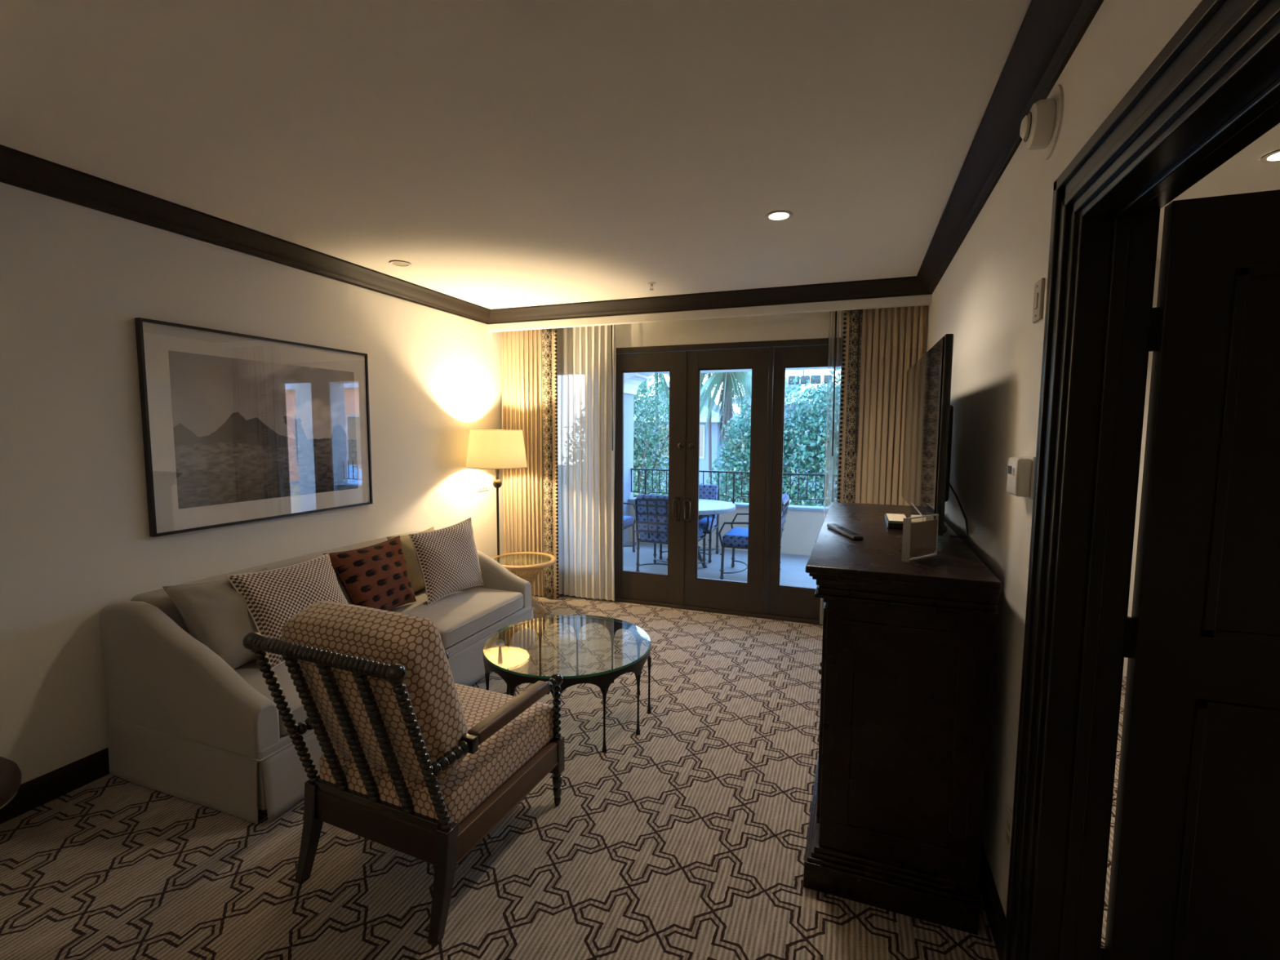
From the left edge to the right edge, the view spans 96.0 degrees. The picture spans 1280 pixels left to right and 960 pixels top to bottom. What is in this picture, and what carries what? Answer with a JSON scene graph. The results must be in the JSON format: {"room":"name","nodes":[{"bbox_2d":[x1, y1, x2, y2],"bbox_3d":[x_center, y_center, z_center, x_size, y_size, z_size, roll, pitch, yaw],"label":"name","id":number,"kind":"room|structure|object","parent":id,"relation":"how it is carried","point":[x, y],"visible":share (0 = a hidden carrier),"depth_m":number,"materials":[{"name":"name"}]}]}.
{"room":"hotel room","nodes":[
{"label":"hotel room","id":0,"kind":"room"},
{"bbox_2d":[0,182,502,784],"bbox_3d":[-2.741,0.069,2.143,0.150,2.700,8.110,2,5,20],"label":"wall","id":1,"kind":"structure","parent":0,"point":[76,542],"depth_m":2.69,"materials":[{"name":"white paint"}]},
{"bbox_2d":[0,746,109,824],"bbox_3d":[-2.695,1.363,2.155,0.018,0.120,7.960,2,5,20],"label":"baseboard","id":2,"kind":"structure","parent":1,"relation":"attached to","point":[37,792],"depth_m":2.52,"materials":[{"name":"black wood"}]},
{"bbox_2d":[0,144,490,324],"bbox_3d":[-2.687,-1.199,1.774,0.115,0.108,7.660,2,5,20],"label":"trim","id":3,"kind":"structure","parent":1,"relation":"attached to","point":[20,169],"depth_m":2.93,"materials":[{"name":"brown wood"}]},
{"bbox_2d":[134,317,373,537],"bbox_3d":[-2.156,-0.301,3.430,0.032,1.055,1.380,2,5,20],"label":"framed picture","id":4,"kind":"object","parent":1,"relation":"attached to","point":[237,428],"visible":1,"depth_m":3.24,"materials":[{"name":"black wood"}]},
{"bbox_2d":[168,350,358,509],"bbox_3d":[-2.151,-0.293,3.434,0.002,0.795,1.140,2,5,20],"label":"print","id":5,"kind":"object","parent":4,"relation":"attached to","point":[244,430],"depth_m":3.31},
{"bbox_2d":[476,476,488,491],"bbox_3d":[-1.467,0.039,5.391,0.014,0.124,0.180,2,5,20],"label":"light switch","id":6,"kind":"object","parent":1,"relation":"attached to","point":[482,483],"visible":1,"depth_m":5.38,"materials":[{"name":"white plastic"}]},
{"bbox_2d":[488,275,931,324],"bbox_3d":[0.309,-1.436,4.684,3.730,0.108,0.115,2,5,20],"label":"trim","id":7,"kind":"structure","parent":1,"relation":"attached to","point":[904,286],"depth_m":4.56,"materials":[{"name":"brown wood"}]},
{"bbox_2d":[487,294,932,332],"bbox_3d":[0.339,-1.413,4.771,3.730,0.170,0.065,2,5,20],"label":"trim","id":8,"kind":"structure","parent":1,"relation":"attached to","point":[922,300],"depth_m":4.62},
{"bbox_2d":[500,328,559,599],"bbox_3d":[-1.050,-0.170,5.504,0.640,2.588,0.080,2,5,22],"label":"drape","id":9,"kind":"object","parent":8,"relation":"hanging from","point":[529,358],"visible":0.88,"depth_m":5.47,"materials":[{"name":"beige fabric"}]},
{"bbox_2d":[836,305,928,505],"bbox_3d":[1.840,-0.072,4.447,0.597,2.608,0.098,2,5,15],"label":"drape","id":10,"kind":"object","parent":8,"relation":"hanging from","point":[880,346],"visible":0.58,"depth_m":4.41,"materials":[{"name":"beige fabric"}]},
{"bbox_2d":[0,0,1031,309],"bbox_3d":[-0.926,-1.268,1.361,3.900,0.120,8.110,2,5,20],"label":"ceiling","id":11,"kind":"structure","parent":0,"point":[513,153],"depth_m":2.04,"materials":[{"name":"white paint"}]},
{"bbox_2d":[389,260,411,266],"bbox_3d":[-1.573,-1.419,3.784,0.136,0.007,0.136,2,5,20],"label":"ceiling speaker","id":12,"kind":"object","parent":11,"relation":"attached to","point":[399,264],"visible":1,"depth_m":3.78,"materials":[{"name":"white plastic"}]},
{"bbox_2d":[392,262,408,266],"bbox_3d":[-1.573,-1.420,3.783,0.094,0.002,0.094,2,5,20],"label":"grille","id":13,"kind":"object","parent":12,"relation":"attached to","point":[395,264],"depth_m":3.79,"materials":[{"name":"beige plastic"}]},
{"bbox_2d":[647,281,655,290],"bbox_3d":[0.086,-1.430,4.257,0.060,0.049,0.060,2,5,20],"label":"sprinkler","id":14,"kind":"object","parent":11,"relation":"attached to","point":[651,283],"visible":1,"depth_m":4.25,"materials":[{"name":"white metal"}]},
{"bbox_2d":[764,209,792,221],"bbox_3d":[0.700,-1.330,2.904,0.136,0.007,0.136,2,5,20],"label":"recessed light","id":15,"kind":"object","parent":11,"relation":"in","point":[775,215],"visible":1,"depth_m":2.90,"materials":[{"name":"white glass"}]},
{"bbox_2d":[0,594,1126,959],"bbox_3d":[0.464,1.598,1.040,6.930,0.120,8.010,2,5,20],"label":"floor","id":16,"kind":"structure","parent":0,"point":[686,838],"depth_m":2.18,"materials":[{"name":"carpet"}]},
{"bbox_2d":[0,756,22,808],"bbox_3d":[-2.497,1.249,2.041,0.435,0.370,0.435,2,5,20],"label":"round stool","id":17,"kind":"object","parent":16,"relation":"on","point":[11,774],"visible":1,"depth_m":2.12,"materials":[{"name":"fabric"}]},
{"bbox_2d":[100,529,534,823],"bbox_3d":[-1.629,0.886,3.486,1.020,0.828,2.173,2,5,20],"label":"sofa","id":18,"kind":"object","parent":16,"relation":"on","point":[184,723],"visible":0.61,"depth_m":2.54,"materials":[{"name":"fabric"}]},
{"bbox_2d":[162,567,267,669],"bbox_3d":[-1.996,0.689,2.886,0.260,0.446,0.570,2,5,20],"label":"pillow","id":19,"kind":"object","parent":18,"relation":"on","point":[215,614],"visible":0.52,"depth_m":2.72,"materials":[{"name":"beige fabric"}]},
{"bbox_2d":[226,553,348,668],"bbox_3d":[-1.808,0.670,3.077,0.289,0.451,0.599,2,5,20],"label":"pillow","id":20,"kind":"object","parent":18,"relation":"on","point":[273,597],"visible":0.62,"depth_m":2.95,"materials":[{"name":"fabric"}]},
{"bbox_2d":[234,635,440,735],"bbox_3d":[-1.702,0.979,3.040,0.802,0.168,1.024,2,5,20],"label":"seat cushion","id":21,"kind":"object","parent":18,"relation":"on","point":[250,672],"depth_m":2.63,"materials":[{"name":"fabric"}]},
{"bbox_2d":[323,535,416,610],"bbox_3d":[-1.657,0.627,3.643,0.249,0.441,0.609,2,5,20],"label":"pillow","id":22,"kind":"object","parent":18,"relation":"on","point":[376,576],"visible":0.91,"depth_m":3.56,"materials":[{"name":"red fabric"}]},
{"bbox_2d":[386,527,434,592],"bbox_3d":[-1.604,0.587,4.184,0.178,0.428,0.475,2,5,20],"label":"pillow","id":23,"kind":"object","parent":18,"relation":"on","point":[414,570],"visible":0.28,"depth_m":4.06,"materials":[{"name":"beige fabric"}]},
{"bbox_2d":[408,517,484,604],"bbox_3d":[-1.345,0.556,4.068,0.219,0.511,0.566,3,6,28],"label":"pillow","id":24,"kind":"object","parent":18,"relation":"on","point":[448,560],"visible":1,"depth_m":3.97,"materials":[{"name":"fabric"}]},
{"bbox_2d":[389,586,523,648],"bbox_3d":[-1.370,0.902,3.943,0.802,0.168,0.894,2,5,20],"label":"seat cushion","id":25,"kind":"object","parent":18,"relation":"on","point":[464,617],"depth_m":3.81,"materials":[{"name":"fabric"}]},
{"bbox_2d":[242,600,564,946],"bbox_3d":[-0.808,0.916,2.183,0.679,1.026,0.912,2,5,23],"label":"armchair","id":26,"kind":"object","parent":16,"relation":"on","point":[415,762],"visible":1,"depth_m":1.90,"materials":[{"name":"beige fabric"}]},
{"bbox_2d":[281,600,468,782],"bbox_3d":[-0.892,0.714,1.969,0.564,0.587,0.347,2,5,23],"label":"cushion","id":27,"kind":"object","parent":26,"relation":"on","point":[371,740],"depth_m":1.84,"materials":[{"name":"fabric"}]},
{"bbox_2d":[319,683,554,823],"bbox_3d":[-0.767,1.056,2.293,0.596,0.196,0.690,2,5,23],"label":"seat cushion","id":28,"kind":"object","parent":26,"relation":"on","point":[483,775],"depth_m":2.05,"materials":[{"name":"fabric"}]},
{"bbox_2d":[465,429,527,555],"bbox_3d":[-1.262,0.363,5.118,0.531,1.615,0.531,2,5,20],"label":"floor lamp","id":29,"kind":"object","parent":16,"relation":"on","point":[496,450],"visible":0.9,"depth_m":4.86,"materials":[{"name":"beige fabric"}]},
{"bbox_2d":[491,551,556,618],"bbox_3d":[-1.023,0.930,5.042,0.583,0.496,0.583,3,6,28],"label":"side table","id":30,"kind":"object","parent":16,"relation":"on","point":[510,561],"visible":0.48,"depth_m":5.01,"materials":[{"name":"wicker"}]},
{"bbox_2d":[482,614,651,752],"bbox_3d":[-0.409,1.125,3.293,0.941,0.422,0.941,2,5,20],"label":"coffee table","id":31,"kind":"object","parent":16,"relation":"on","point":[602,680],"visible":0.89,"depth_m":3.27,"materials":[{"name":"clear glass"}]},
{"bbox_2d":[803,502,1001,935],"bbox_3d":[1.148,0.806,2.746,0.570,1.170,1.860,2,5,21],"label":"chest","id":32,"kind":"object","parent":16,"relation":"on","point":[896,815],"visible":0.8,"depth_m":1.93,"materials":[{"name":"brown wood"}]},
{"bbox_2d":[826,523,863,540],"bbox_3d":[0.898,0.225,2.537,0.042,0.020,0.330,0,5,-1],"label":"remote control","id":33,"kind":"object","parent":32,"relation":"on","point":[842,530],"visible":1,"depth_m":2.48,"materials":[{"name":"plastic"}]},
{"bbox_2d":[884,513,907,528],"bbox_3d":[1.246,0.200,2.787,0.112,0.032,0.312,2,5,20],"label":"cable box","id":34,"kind":"object","parent":32,"relation":"on","point":[892,520],"visible":0.6,"depth_m":2.73,"materials":[{"name":"plastic"}]},
{"bbox_2d":[910,502,924,523],"bbox_3d":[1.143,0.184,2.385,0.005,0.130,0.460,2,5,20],"label":"sheet","id":35,"kind":"object","parent":32,"relation":"on","point":[914,512],"visible":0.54,"depth_m":2.41,"materials":[{"name":"white paper"}]},
{"bbox_2d":[901,513,938,562],"bbox_3d":[0.999,0.203,2.044,0.199,0.152,0.024,-3,6,-34],"label":"sign holder","id":36,"kind":"object","parent":32,"relation":"on","point":[919,537],"visible":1,"depth_m":2.03,"materials":[{"name":"clear plastic"}]},
{"bbox_2d":[901,333,968,537],"bbox_3d":[1.393,-0.180,2.712,0.184,0.802,1.310,2,5,19],"label":"television","id":37,"kind":"object","parent":32,"relation":"on","point":[929,411],"visible":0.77,"depth_m":2.36,"materials":[{"name":"plastic"}]},
{"bbox_2d":[623,393,633,543],"bbox_3d":[-0.438,-0.410,8.363,0.520,2.640,0.570,2,5,20],"label":"wall column","id":38,"kind":"structure","parent":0,"point":[628,398],"depth_m":8.34,"materials":[{"name":"white paint"}]},
{"bbox_2d":[622,542,817,587],"bbox_3d":[0.933,1.162,6.763,9.600,0.200,2.890,2,5,20],"label":"floor","id":39,"kind":"structure","parent":0,"point":[793,566],"depth_m":7.02,"materials":[{"name":"concrete"}]},
{"bbox_2d":[623,502,635,552],"bbox_3d":[-0.479,0.528,7.522,0.701,0.917,0.763,2,5,20],"label":"patio chair","id":40,"kind":"object","parent":39,"relation":"on","point":[628,522],"visible":0.1,"depth_m":7.66,"materials":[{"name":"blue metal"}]},
{"bbox_2d":[623,516,633,528],"bbox_3d":[-0.444,0.553,7.511,0.560,0.132,0.600,2,5,20],"label":"seat cushion","id":41,"kind":"object","parent":40,"relation":"on","point":[628,521],"depth_m":7.52,"materials":[{"name":"blue fabric"}]},
{"bbox_2d":[634,494,709,571],"bbox_3d":[0.356,0.607,6.678,0.763,0.917,0.701,2,5,23],"label":"patio chair","id":42,"kind":"object","parent":39,"relation":"on","point":[651,512],"visible":0.63,"depth_m":6.46,"materials":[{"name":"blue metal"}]},
{"bbox_2d":[636,494,668,537],"bbox_3d":[0.258,0.403,6.426,0.600,0.468,0.156,2,5,23],"label":"cushion","id":43,"kind":"object","parent":42,"relation":"on","point":[652,510],"depth_m":6.42,"materials":[{"name":"blue fabric"}]},
{"bbox_2d":[639,527,702,542],"bbox_3d":[0.371,0.626,6.715,0.600,0.132,0.560,2,5,23],"label":"seat cushion","id":44,"kind":"object","parent":42,"relation":"on","point":[644,537],"depth_m":6.51,"materials":[{"name":"blue fabric"}]},
{"bbox_2d":[658,484,719,563],"bbox_3d":[0.658,0.537,7.498,0.763,0.917,0.701,2,5,17],"label":"patio chair","id":45,"kind":"object","parent":39,"relation":"on","point":[705,491],"visible":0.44,"depth_m":7.61,"materials":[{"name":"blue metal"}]},
{"bbox_2d":[698,516,712,523],"bbox_3d":[0.647,0.511,7.459,0.540,0.033,0.500,2,5,17],"label":"cushion","id":46,"kind":"object","parent":45,"relation":"on","point":[704,520],"depth_m":7.31,"materials":[{"name":"blue fabric"}]},
{"bbox_2d":[698,518,715,532],"bbox_3d":[0.646,0.563,7.464,0.600,0.132,0.560,2,5,17],"label":"seat cushion","id":47,"kind":"object","parent":45,"relation":"on","point":[703,522],"depth_m":7.17,"materials":[{"name":"blue fabric"}]},
{"bbox_2d":[698,484,718,519],"bbox_3d":[0.735,0.293,7.720,0.600,0.468,0.156,2,5,17],"label":"cushion","id":48,"kind":"object","parent":45,"relation":"on","point":[705,491],"depth_m":7.63,"materials":[{"name":"blue fabric"}]},
{"bbox_2d":[665,498,735,568],"bbox_3d":[0.567,0.668,7.053,1.180,0.759,1.180,2,5,20],"label":"patio table","id":49,"kind":"object","parent":39,"relation":"on","point":[706,507],"visible":0.27,"depth_m":6.81,"materials":[{"name":"stone"}]},
{"bbox_2d":[718,493,790,579],"bbox_3d":[1.300,0.628,6.491,0.701,0.917,0.763,2,5,20],"label":"patio chair","id":50,"kind":"object","parent":39,"relation":"on","point":[736,537],"visible":0.44,"depth_m":6.31,"materials":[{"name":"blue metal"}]},
{"bbox_2d":[722,527,748,546],"bbox_3d":[1.263,0.649,6.507,0.560,0.132,0.600,2,5,20],"label":"seat cushion","id":51,"kind":"object","parent":50,"relation":"on","point":[736,536],"depth_m":6.30,"materials":[{"name":"blue fabric"}]},
{"bbox_2d":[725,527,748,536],"bbox_3d":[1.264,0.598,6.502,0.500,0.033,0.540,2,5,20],"label":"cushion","id":52,"kind":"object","parent":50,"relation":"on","point":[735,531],"depth_m":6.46,"materials":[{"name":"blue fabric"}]},
{"bbox_2d":[781,493,789,530],"bbox_3d":[1.539,0.414,6.385,0.156,0.468,0.600,2,5,20],"label":"cushion","id":53,"kind":"object","parent":50,"relation":"on","point":[785,498],"depth_m":6.35,"materials":[{"name":"blue fabric"}]},
{"bbox_2d":[628,502,826,555],"bbox_3d":[2.869,0.715,7.439,6.460,0.595,0.180,2,5,20],"label":"wall","id":54,"kind":"structure","parent":0,"point":[801,532],"depth_m":7.66,"materials":[{"name":"beige paint"}]},
{"bbox_2d":[627,497,829,511],"bbox_3d":[2.870,0.400,7.412,6.460,0.038,0.240,2,5,20],"label":"trim","id":55,"kind":"structure","parent":54,"relation":"on","point":[820,508],"depth_m":7.61,"materials":[{"name":"white paint"}]},
{"bbox_2d":[631,468,837,504],"bbox_3d":[2.222,0.137,7.628,5.835,0.440,0.036,2,5,20],"label":"balcony railing","id":56,"kind":"object","parent":55,"relation":"on","point":[638,469],"visible":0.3,"depth_m":7.96,"materials":[{"name":"metal"}]},
{"bbox_2d":[615,310,844,347],"bbox_3d":[0.451,-0.180,5.201,3.730,2.700,0.150,2,5,20],"label":"wall","id":57,"kind":"structure","parent":0,"point":[816,325],"depth_m":4.90,"materials":[{"name":"white paint"}]},
{"bbox_2d":[556,324,616,600],"bbox_3d":[-0.526,-0.172,5.400,0.649,2.600,0.098,3,6,25],"label":"sheer curtain","id":58,"kind":"object","parent":57,"relation":"hanging from","point":[586,356],"visible":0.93,"depth_m":5.39,"materials":[{"name":"fabric"}]},
{"bbox_2d":[613,351,686,605],"bbox_3d":[0.060,-0.007,5.270,0.730,2.280,0.100,2,5,20],"label":"door","id":59,"kind":"structure","parent":57,"relation":"in","point":[628,584],"depth_m":5.24,"materials":[{"name":"brown wood"}]},
{"bbox_2d":[542,337,843,625],"bbox_3d":[0.406,-0.012,5.200,2.880,2.365,0.150,2,5,20],"label":"trim","id":60,"kind":"structure","parent":57,"relation":"attached to","point":[771,344],"depth_m":4.94,"materials":[{"name":"brown wood"}]},
{"bbox_2d":[683,347,769,613],"bbox_3d":[0.733,0.018,5.025,0.714,2.280,0.100,2,5,20],"label":"door","id":61,"kind":"structure","parent":57,"relation":"in","point":[715,593],"depth_m":5.02,"materials":[{"name":"brown wood"}]},
{"bbox_2d":[767,344,843,620],"bbox_3d":[1.419,0.039,4.821,0.636,2.280,0.046,2,5,20],"label":"door","id":62,"kind":"structure","parent":57,"relation":"in","point":[790,601],"depth_m":4.87,"materials":[{"name":"brown wood"}]},
{"bbox_2d":[820,311,842,622],"bbox_3d":[1.554,-0.093,4.618,0.148,2.600,0.077,2,5,20],"label":"sheer curtain","id":63,"kind":"object","parent":57,"relation":"hanging from","point":[835,335],"visible":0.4,"depth_m":4.56,"materials":[{"name":"fabric"}]},
{"bbox_2d":[623,366,840,395],"bbox_3d":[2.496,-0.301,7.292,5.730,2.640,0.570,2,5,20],"label":"beam","id":64,"kind":"structure","parent":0,"point":[632,381],"depth_m":7.97,"materials":[{"name":"paint"}]},
{"bbox_2d":[926,0,1202,915],"bbox_3d":[0.899,0.205,0.814,0.145,2.700,8.110,2,5,20],"label":"wall","id":65,"kind":"structure","parent":0,"point":[984,298],"depth_m":1.92,"materials":[{"name":"white paint"}]},
{"bbox_2d":[978,840,1005,959],"bbox_3d":[1.625,1.300,3.153,0.018,0.120,3.110,2,5,20],"label":"baseboard","id":66,"kind":"structure","parent":65,"relation":"attached to","point":[993,908],"depth_m":1.89,"materials":[{"name":"black wood"}]},
{"bbox_2d":[1004,806,1012,853],"bbox_3d":[1.132,1.077,1.765,0.009,0.116,0.072,2,5,20],"label":"wall outlet","id":67,"kind":"object","parent":65,"relation":"attached to","point":[1009,815],"visible":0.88,"depth_m":1.76,"materials":[{"name":"white plastic"}]},
{"bbox_2d":[1005,830,1010,844],"bbox_3d":[1.129,1.097,1.768,0.004,0.026,0.034,2,5,20],"label":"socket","id":68,"kind":"object","parent":67,"relation":"attached to","point":[1007,833],"depth_m":1.77,"materials":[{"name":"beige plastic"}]},
{"bbox_2d":[1006,817,1011,832],"bbox_3d":[1.129,1.057,1.764,0.004,0.026,0.034,2,5,20],"label":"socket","id":69,"kind":"object","parent":67,"relation":"attached to","point":[1008,820],"depth_m":1.76,"materials":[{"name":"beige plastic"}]},
{"bbox_2d":[916,0,1103,294],"bbox_3d":[0.707,-1.073,0.536,0.115,0.108,7.660,2,5,20],"label":"trim","id":70,"kind":"structure","parent":65,"relation":"attached to","point":[1050,32],"depth_m":1.83,"materials":[{"name":"brown wood"}]},
{"bbox_2d":[1006,454,1035,499],"bbox_3d":[1.138,-0.011,1.729,0.048,0.124,0.132,2,5,20],"label":"thermostat","id":71,"kind":"object","parent":65,"relation":"attached to","point":[1021,470],"visible":0.9,"depth_m":1.68,"materials":[{"name":"white plastic"}]},
{"bbox_2d":[1031,277,1044,323],"bbox_3d":[1.159,-0.521,1.680,0.011,0.116,0.072,2,5,20],"label":"wall sensor","id":72,"kind":"object","parent":65,"relation":"attached to","point":[1038,286],"visible":1,"depth_m":1.67,"materials":[{"name":"beige plastic"}]},
{"bbox_2d":[1019,84,1063,159],"bbox_3d":[1.127,-1.007,1.637,0.075,0.184,0.184,2,5,20],"label":"smoke detector","id":73,"kind":"object","parent":65,"relation":"attached to","point":[1040,129],"visible":1,"depth_m":1.59,"materials":[{"name":"white plastic"}]},
{"bbox_2d":[1003,0,1279,959],"bbox_3d":[0.960,0.403,1.039,0.179,2.268,1.136,2,5,20],"label":"trim","id":74,"kind":"structure","parent":65,"relation":"attached to","point":[1212,91],"depth_m":1.41,"materials":[{"name":"black wood"}]},
{"bbox_2d":[1099,189,1279,959],"bbox_3d":[1.588,0.451,1.216,0.894,2.128,0.131,2,5,20],"label":"door","id":75,"kind":"structure","parent":65,"relation":"in","point":[1195,871],"depth_m":1.33,"materials":[{"name":"black wood"}]},
{"bbox_2d":[1122,258,1160,676],"bbox_3d":[2.572,0.222,0.729,3.055,2.700,6.300,2,5,20],"label":"wall","id":76,"kind":"structure","parent":0,"point":[1157,261],"depth_m":3.72,"materials":[{"name":"white paint"}]},
{"bbox_2d":[1156,123,1279,259],"bbox_3d":[2.533,-1.175,0.625,2.955,0.100,6.100,2,5,20],"label":"ceiling","id":77,"kind":"structure","parent":0,"point":[1244,172],"depth_m":2.43,"materials":[{"name":"white paint"}]},
{"bbox_2d":[1260,149,1279,163],"bbox_3d":[2.502,-1.262,2.232,0.136,0.007,0.136,2,5,20],"label":"recessed light","id":78,"kind":"object","parent":77,"relation":"in","point":[1274,157],"visible":1,"depth_m":2.26,"materials":[{"name":"white glass"}]},
{"label":"outside","id":79,"kind":"structure","parent":0,"visible":0},
{"bbox_3d":[13.435,1.787,37.004,80.000,0.200,61.800,2,5,20],"label":"ground","id":80,"kind":"structure","parent":79,"visible":0},
{"bbox_2d":[633,372,669,494],"bbox_3d":[0.426,-0.238,17.344,1.409,7.111,1.806,-2,5,-20],"label":"palm tree","id":81,"kind":"object","parent":80,"relation":"on","point":[657,375],"visible":0.22,"depth_m":16.96,"materials":[{"name":"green plant"}]},
{"bbox_2d":[633,373,700,497],"bbox_3d":[-0.041,0.672,11.411,3.467,6.325,2.079,2,5,23],"label":"hedge","id":82,"kind":"object","parent":80,"relation":"on","point":[640,458],"visible":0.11,"depth_m":11.07,"materials":[{"name":"green plant"}]},
{"bbox_2d":[633,381,750,499],"bbox_3d":[1.593,-0.631,23.700,5.410,6.800,7.160,2,5,20],"label":"house","id":83,"kind":"structure","parent":80,"relation":"on","point":[704,433],"depth_m":20.04,"materials":[{"name":"paint"}]},
{"bbox_2d":[700,372,738,483],"bbox_3d":[2.112,-0.189,17.318,1.499,7.035,1.546,4,6,40],"label":"palm tree","id":84,"kind":"object","parent":80,"relation":"on","point":[702,375],"visible":0.06,"depth_m":17.27,"materials":[{"name":"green plant"}]},
{"bbox_2d":[699,371,751,502],"bbox_3d":[2.343,0.014,16.260,1.744,6.822,1.819,0,5,-4],"label":"palm tree","id":85,"kind":"object","parent":80,"relation":"on","point":[730,380],"visible":0.51,"depth_m":15.83,"materials":[{"name":"green plant"}]},
{"bbox_2d":[715,383,751,498],"bbox_3d":[3.100,-0.260,17.587,1.569,7.141,1.504,-1,5,-11],"label":"palm tree","id":86,"kind":"object","parent":80,"relation":"on","point":[738,384],"visible":0.02,"depth_m":17.52,"materials":[{"name":"green plant"}]},
{"bbox_2d":[700,396,803,505],"bbox_3d":[1.814,1.130,11.130,3.374,5.482,2.100,3,6,28],"label":"leafy tree","id":87,"kind":"object","parent":80,"relation":"on","point":[742,446],"visible":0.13,"depth_m":10.69,"materials":[{"name":"green plant"}]},
{"bbox_2d":[732,377,800,492],"bbox_3d":[6.898,-1.614,30.697,3.310,7.600,6.560,2,5,20],"label":"house","id":88,"kind":"structure","parent":80,"relation":"on","point":[786,378],"depth_m":28.55,"materials":[{"name":"paint"}]},
{"bbox_2d":[782,368,840,506],"bbox_3d":[3.650,0.938,10.292,4.007,6.030,2.158,2,5,20],"label":"hedge","id":89,"kind":"object","parent":80,"relation":"on","point":[806,460],"visible":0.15,"depth_m":10.12,"materials":[{"name":"green plant"}]},
{"bbox_2d":[782,369,839,506],"bbox_3d":[9.107,-1.306,22.695,8.360,8.401,6.760,2,5,20],"label":"house","id":90,"kind":"structure","parent":80,"relation":"on","point":[805,378],"depth_m":20.94,"materials":[{"name":"paint"}]},
{"bbox_2d":[788,375,799,384],"bbox_3d":[6.287,-4.074,23.529,0.440,0.340,0.300,2,5,20],"label":"window","id":91,"kind":"structure","parent":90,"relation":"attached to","point":[792,377],"depth_m":23.41,"materials":[{"name":"glass"}]},
{"bbox_2d":[800,375,809,384],"bbox_3d":[6.709,-4.058,23.375,0.340,0.340,0.300,2,5,20],"label":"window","id":92,"kind":"structure","parent":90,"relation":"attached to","point":[805,378],"depth_m":23.24,"materials":[{"name":"glass"}]},
{"bbox_2d":[810,374,821,384],"bbox_3d":[7.085,-4.044,23.238,0.400,0.340,0.300,2,5,20],"label":"window","id":93,"kind":"structure","parent":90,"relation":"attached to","point":[815,380],"depth_m":23.09,"materials":[{"name":"glass"}]},
{"bbox_2d":[823,374,832,383],"bbox_3d":[7.526,-4.028,23.077,0.320,0.340,0.300,2,5,20],"label":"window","id":94,"kind":"structure","parent":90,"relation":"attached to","point":[826,376],"depth_m":22.95,"materials":[{"name":"glass"}]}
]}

